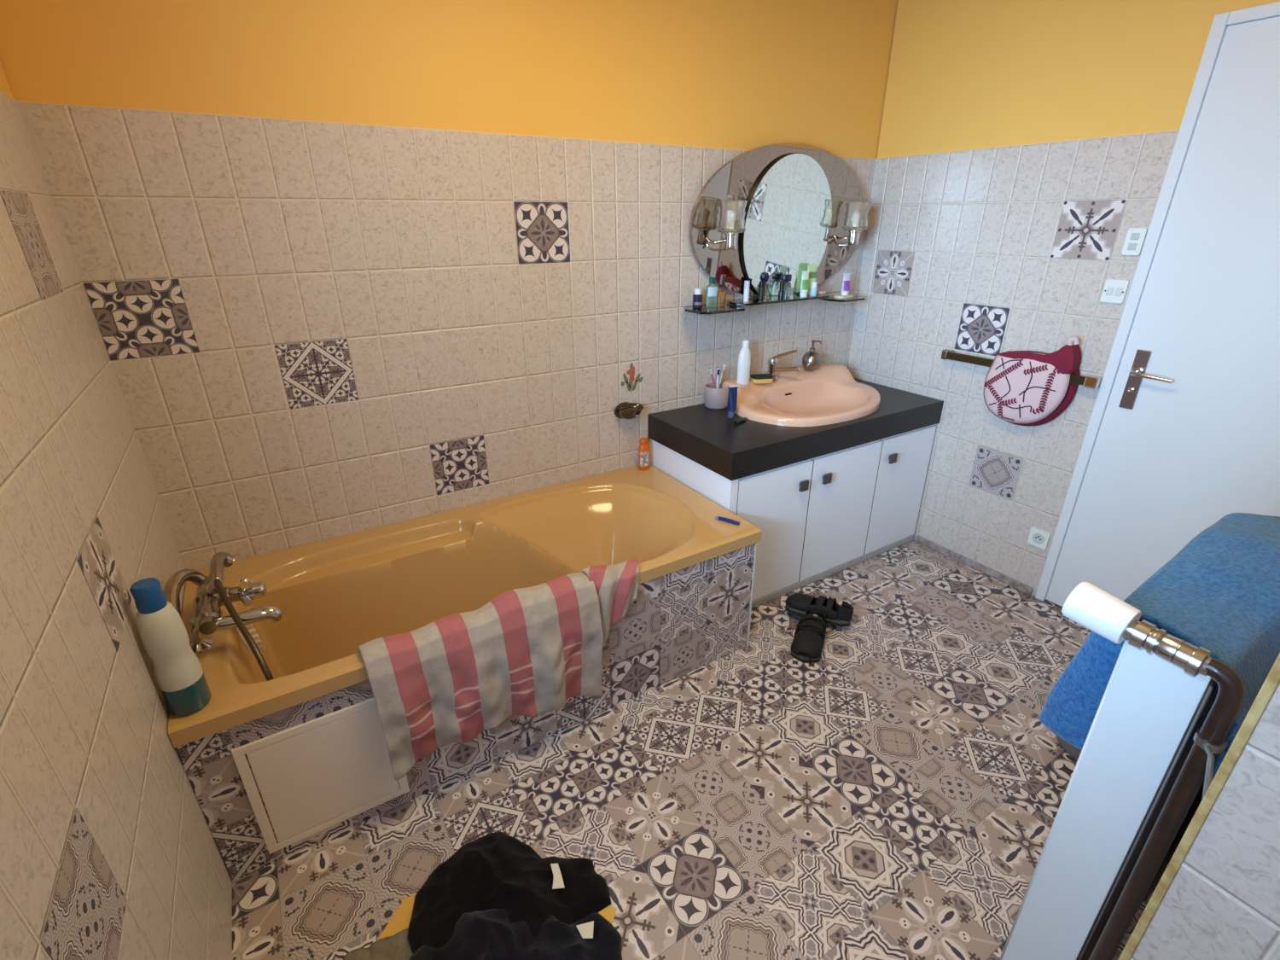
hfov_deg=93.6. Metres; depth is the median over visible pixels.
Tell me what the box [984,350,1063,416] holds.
print
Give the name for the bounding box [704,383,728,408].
toothbrush cup
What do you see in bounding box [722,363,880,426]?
washbasin
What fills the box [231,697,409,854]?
access hatch
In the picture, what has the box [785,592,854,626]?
sandal
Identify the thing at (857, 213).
wall lamp
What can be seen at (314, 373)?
decorative wall tile
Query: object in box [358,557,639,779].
striped towel
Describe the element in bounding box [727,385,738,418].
toothpaste tube
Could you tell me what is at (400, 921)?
cloth
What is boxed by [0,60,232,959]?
wall
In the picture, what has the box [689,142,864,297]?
wall mirror
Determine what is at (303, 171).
wall
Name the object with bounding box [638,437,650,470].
bottle
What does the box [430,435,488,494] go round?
decal
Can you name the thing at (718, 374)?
toothbrush
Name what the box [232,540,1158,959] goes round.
floor
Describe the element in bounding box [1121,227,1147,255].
light switch
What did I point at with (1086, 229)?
decal
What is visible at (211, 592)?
mixer
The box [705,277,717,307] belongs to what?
mouthwash bottle
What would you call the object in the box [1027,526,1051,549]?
wall socket
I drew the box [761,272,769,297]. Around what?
perfume bottle
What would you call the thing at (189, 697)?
label
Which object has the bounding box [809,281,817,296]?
bottle
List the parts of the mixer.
valve stem, spout, cross knob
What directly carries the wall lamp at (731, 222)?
attached to the wall mirror
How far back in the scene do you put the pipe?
0.86 m
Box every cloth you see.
[342,927,413,959]
[377,893,616,940]
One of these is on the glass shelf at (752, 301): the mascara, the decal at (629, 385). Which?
the mascara
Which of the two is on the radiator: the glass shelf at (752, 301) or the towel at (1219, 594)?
the towel at (1219, 594)
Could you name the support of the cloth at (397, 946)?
on the floor
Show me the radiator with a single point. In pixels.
(1159, 692)
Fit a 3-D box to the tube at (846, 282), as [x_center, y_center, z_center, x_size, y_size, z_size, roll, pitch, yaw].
[0.993,-0.945,2.895,0.040,0.101,0.040,5,24,11]
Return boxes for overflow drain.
[235,623,265,653]
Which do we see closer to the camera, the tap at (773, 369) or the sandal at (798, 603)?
the sandal at (798, 603)
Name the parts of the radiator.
panel, panel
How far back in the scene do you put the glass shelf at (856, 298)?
2.88 m
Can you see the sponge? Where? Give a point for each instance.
(758, 378)
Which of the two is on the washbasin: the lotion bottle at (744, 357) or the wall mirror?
the lotion bottle at (744, 357)
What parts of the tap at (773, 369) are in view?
lever, spout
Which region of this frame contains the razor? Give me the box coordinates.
[715,515,739,525]
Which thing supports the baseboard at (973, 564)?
attached to the wall at (997, 114)
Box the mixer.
[162,552,283,680]
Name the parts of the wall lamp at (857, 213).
arm, lamp shade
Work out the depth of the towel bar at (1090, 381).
2.55 m
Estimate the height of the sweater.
0.155 m
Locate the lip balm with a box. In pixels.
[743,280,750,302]
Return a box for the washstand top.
[647,378,943,480]
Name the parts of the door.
handle plate, lever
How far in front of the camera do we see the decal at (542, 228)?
2.12 m
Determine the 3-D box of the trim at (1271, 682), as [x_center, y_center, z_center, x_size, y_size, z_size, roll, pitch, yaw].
[0.680,0.383,0.718,0.007,1.787,0.010,-14,27,-29]
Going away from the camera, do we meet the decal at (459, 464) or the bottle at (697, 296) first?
the decal at (459, 464)
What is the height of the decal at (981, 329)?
0.200 m
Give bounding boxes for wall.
[0,0,898,570]
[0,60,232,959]
[847,0,1279,596]
[1129,682,1279,959]
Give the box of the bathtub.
[167,465,761,747]
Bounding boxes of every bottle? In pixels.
[129,577,211,715]
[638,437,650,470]
[692,288,702,308]
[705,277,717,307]
[736,339,751,384]
[743,288,749,302]
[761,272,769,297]
[778,290,785,298]
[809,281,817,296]
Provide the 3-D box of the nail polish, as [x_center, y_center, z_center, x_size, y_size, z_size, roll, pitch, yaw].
[0.630,-0.848,2.671,0.028,0.075,0.028,-14,27,-29]
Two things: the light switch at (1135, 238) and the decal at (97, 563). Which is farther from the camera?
the light switch at (1135, 238)
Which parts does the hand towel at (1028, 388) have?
panel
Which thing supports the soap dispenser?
on the washbasin
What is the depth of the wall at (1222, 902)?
0.71 m
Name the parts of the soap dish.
wall plate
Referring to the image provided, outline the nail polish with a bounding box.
[778,280,785,298]
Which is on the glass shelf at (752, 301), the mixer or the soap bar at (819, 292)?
the soap bar at (819, 292)
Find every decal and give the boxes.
[0,190,63,300]
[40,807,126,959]
[76,516,131,651]
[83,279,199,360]
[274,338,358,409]
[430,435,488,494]
[513,201,570,264]
[621,362,642,391]
[872,250,914,296]
[954,302,1010,355]
[968,445,1023,500]
[1049,199,1126,261]
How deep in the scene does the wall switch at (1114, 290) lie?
2.16 m
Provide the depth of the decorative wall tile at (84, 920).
0.80 m
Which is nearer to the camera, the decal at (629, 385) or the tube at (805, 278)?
the decal at (629, 385)
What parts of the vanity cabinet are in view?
panel, cabinet door, door knob, door knob, rail, cabinet door, door knob, cabinet door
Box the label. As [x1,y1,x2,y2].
[160,672,211,715]
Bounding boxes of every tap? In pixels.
[768,349,800,379]
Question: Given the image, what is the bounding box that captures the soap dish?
[614,401,643,419]
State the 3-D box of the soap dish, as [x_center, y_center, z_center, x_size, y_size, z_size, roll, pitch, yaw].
[-0.038,-0.283,2.530,0.120,0.071,0.091,-14,27,-29]
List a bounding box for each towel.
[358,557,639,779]
[983,337,1081,426]
[1039,512,1279,777]
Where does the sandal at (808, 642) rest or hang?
on the floor
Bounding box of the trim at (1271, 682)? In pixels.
[1117,652,1279,959]
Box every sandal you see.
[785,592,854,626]
[790,608,826,663]
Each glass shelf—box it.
[683,303,744,314]
[727,293,829,305]
[818,295,864,302]
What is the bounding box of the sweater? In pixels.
[407,832,622,959]
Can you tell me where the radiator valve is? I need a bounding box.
[1153,622,1212,680]
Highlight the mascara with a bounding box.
[757,281,765,299]
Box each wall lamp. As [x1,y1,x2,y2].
[706,200,746,250]
[833,202,871,245]
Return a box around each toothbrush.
[709,367,716,388]
[715,367,719,388]
[718,364,725,388]
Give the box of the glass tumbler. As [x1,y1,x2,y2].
[716,290,726,306]
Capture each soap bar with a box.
[816,290,826,294]
[833,294,853,298]
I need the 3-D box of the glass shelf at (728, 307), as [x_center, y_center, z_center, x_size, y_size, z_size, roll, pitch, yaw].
[0.310,-0.712,2.518,0.252,0.022,0.190,-14,27,-29]
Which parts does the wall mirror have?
clear plate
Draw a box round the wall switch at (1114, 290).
[1100,279,1129,303]
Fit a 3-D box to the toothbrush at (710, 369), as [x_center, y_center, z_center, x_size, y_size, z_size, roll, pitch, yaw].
[0.337,-0.421,2.688,0.018,0.177,0.095,21,32,40]
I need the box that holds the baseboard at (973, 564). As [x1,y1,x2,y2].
[914,535,1033,594]
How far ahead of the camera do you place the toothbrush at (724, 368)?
2.70 m
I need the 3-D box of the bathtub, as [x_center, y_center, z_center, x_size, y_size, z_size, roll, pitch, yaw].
[-0.496,0.420,2.093,1.718,0.405,0.756,-14,27,-29]
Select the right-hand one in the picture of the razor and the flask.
the flask
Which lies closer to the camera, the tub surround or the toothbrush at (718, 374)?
the tub surround
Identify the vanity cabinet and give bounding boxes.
[649,424,936,607]
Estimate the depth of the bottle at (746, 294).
2.56 m
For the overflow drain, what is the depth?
1.62 m
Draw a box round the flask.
[780,273,791,296]
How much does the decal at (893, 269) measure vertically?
0.200 m
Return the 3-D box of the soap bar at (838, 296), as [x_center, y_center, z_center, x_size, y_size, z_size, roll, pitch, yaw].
[0.989,-0.891,2.915,0.100,0.012,0.056,-17,29,-34]
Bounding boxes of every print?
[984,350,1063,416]
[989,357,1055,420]
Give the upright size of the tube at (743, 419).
0.015 m
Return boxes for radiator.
[999,581,1218,959]
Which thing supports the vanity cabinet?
on the floor
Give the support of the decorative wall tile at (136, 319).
attached to the wall at (303, 171)
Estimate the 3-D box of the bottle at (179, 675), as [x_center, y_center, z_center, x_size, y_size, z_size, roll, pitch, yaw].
[-1.027,0.364,1.309,0.080,0.327,0.080,-14,27,-29]
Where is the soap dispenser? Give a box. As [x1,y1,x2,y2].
[802,339,821,370]
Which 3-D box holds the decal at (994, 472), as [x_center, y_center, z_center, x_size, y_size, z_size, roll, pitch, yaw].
[1.584,-0.032,2.679,0.002,0.200,0.200,-14,27,-29]
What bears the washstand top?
on the vanity cabinet
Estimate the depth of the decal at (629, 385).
2.53 m
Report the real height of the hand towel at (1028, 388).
0.393 m
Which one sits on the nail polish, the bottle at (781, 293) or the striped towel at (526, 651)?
the bottle at (781, 293)
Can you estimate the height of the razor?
0.014 m
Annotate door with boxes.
[1035,0,1279,606]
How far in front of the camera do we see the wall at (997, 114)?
2.43 m
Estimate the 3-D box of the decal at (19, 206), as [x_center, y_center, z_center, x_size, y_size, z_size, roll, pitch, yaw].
[-1.257,-0.487,1.246,0.002,0.200,0.200,-14,27,-29]
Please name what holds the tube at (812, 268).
on the glass shelf at (752, 301)
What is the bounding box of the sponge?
[750,373,773,383]
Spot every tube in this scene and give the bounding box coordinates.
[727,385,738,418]
[733,417,746,424]
[799,270,809,296]
[807,264,817,295]
[840,273,850,295]
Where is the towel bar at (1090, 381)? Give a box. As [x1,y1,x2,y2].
[941,349,1099,388]
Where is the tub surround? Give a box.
[175,542,756,881]
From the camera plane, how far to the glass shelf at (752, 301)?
2.64 m
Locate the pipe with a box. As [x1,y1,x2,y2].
[1088,657,1245,959]
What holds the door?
in the wall at (997, 114)
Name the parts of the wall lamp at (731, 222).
arm, lamp shade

